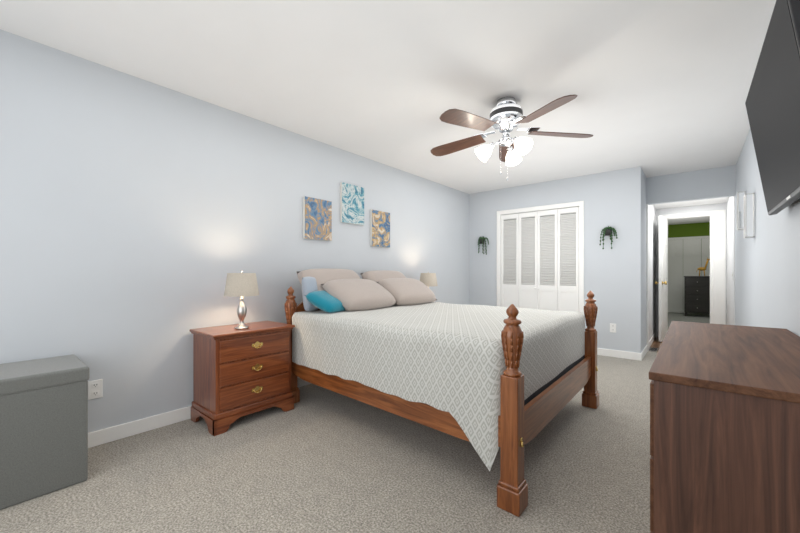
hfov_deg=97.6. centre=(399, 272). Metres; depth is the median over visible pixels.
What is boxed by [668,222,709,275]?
wall
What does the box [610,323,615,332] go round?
outlet
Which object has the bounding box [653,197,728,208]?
ceiling
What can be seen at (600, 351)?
baseboard
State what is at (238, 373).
nightstand
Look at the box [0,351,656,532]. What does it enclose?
floor
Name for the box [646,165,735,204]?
wall
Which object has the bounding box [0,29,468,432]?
wall
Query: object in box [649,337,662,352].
floor
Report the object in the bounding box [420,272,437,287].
table lamp
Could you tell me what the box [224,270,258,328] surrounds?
table lamp
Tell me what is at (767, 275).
wall
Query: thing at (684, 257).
closet doors
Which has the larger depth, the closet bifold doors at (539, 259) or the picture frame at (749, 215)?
the closet bifold doors at (539, 259)
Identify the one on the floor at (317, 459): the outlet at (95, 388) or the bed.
the bed
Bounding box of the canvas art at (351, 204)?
[340,182,363,225]
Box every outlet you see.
[88,379,102,399]
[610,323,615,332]
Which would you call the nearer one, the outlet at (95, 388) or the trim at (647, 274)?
the outlet at (95, 388)
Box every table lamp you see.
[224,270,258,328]
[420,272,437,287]
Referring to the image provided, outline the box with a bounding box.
[0,355,89,509]
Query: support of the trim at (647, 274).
attached to the wall at (652, 211)
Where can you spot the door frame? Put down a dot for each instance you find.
(717, 266)
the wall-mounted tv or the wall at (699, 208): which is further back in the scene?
the wall at (699, 208)
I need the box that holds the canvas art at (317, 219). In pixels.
[303,196,331,240]
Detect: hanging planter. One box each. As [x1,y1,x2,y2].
[478,236,488,254]
[599,226,617,248]
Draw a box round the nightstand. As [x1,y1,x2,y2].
[190,321,294,435]
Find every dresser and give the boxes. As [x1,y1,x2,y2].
[649,321,799,532]
[684,276,709,315]
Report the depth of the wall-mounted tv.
1.47 m
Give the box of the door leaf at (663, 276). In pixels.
[655,216,667,341]
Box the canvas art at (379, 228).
[370,210,389,247]
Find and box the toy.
[696,258,709,275]
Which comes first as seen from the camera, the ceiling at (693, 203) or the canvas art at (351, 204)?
the canvas art at (351, 204)
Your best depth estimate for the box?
1.73 m
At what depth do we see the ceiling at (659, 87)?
2.28 m
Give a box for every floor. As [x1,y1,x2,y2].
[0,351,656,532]
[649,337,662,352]
[668,312,709,328]
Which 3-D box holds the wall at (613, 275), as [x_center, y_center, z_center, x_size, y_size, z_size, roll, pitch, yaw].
[2.132,-0.120,5.208,2.410,2.440,0.100,0,0,40]
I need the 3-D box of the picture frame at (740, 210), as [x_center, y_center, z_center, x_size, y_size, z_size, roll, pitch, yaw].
[3.418,-0.620,3.502,0.064,0.375,0.105,0,0,40]
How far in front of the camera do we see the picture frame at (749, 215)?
2.97 m
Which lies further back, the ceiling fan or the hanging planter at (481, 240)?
the hanging planter at (481, 240)
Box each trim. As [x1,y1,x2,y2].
[497,201,583,314]
[646,204,648,349]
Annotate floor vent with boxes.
[648,347,658,351]
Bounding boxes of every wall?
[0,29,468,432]
[469,166,641,352]
[642,170,655,350]
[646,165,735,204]
[656,203,725,336]
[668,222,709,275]
[726,129,799,336]
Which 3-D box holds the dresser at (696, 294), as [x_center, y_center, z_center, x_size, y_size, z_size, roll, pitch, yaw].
[7.757,0.590,8.723,1.060,1.020,0.503,0,0,40]
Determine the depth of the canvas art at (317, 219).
3.51 m
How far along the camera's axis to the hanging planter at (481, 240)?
5.71 m
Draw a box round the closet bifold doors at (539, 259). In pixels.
[501,207,578,311]
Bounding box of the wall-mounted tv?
[745,0,799,214]
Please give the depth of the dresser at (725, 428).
0.99 m
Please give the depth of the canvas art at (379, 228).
4.20 m
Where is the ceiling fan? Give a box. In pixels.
[431,95,592,180]
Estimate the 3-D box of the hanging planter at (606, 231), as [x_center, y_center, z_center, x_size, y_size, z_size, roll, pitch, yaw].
[2.723,-0.464,4.570,0.203,0.312,0.116,0,0,40]
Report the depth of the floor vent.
5.00 m
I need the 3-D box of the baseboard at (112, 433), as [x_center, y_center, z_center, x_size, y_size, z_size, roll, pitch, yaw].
[-0.798,1.052,3.581,0.014,0.095,6.160,0,0,40]
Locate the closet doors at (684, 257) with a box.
[668,236,709,314]
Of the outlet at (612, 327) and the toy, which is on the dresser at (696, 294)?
the toy
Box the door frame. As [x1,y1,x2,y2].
[660,210,725,324]
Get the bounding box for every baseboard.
[88,377,311,447]
[597,348,638,359]
[639,331,655,360]
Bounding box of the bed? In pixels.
[284,268,598,516]
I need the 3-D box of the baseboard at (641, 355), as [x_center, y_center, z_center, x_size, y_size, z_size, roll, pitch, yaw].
[3.726,1.052,5.226,0.018,0.095,2.204,0,0,40]
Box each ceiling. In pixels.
[0,0,775,224]
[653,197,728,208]
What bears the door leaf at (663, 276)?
in the wall at (652, 211)
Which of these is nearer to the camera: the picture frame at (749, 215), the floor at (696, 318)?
the picture frame at (749, 215)
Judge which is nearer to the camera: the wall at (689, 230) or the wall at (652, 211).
the wall at (652, 211)
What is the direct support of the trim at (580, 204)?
attached to the wall at (613, 275)

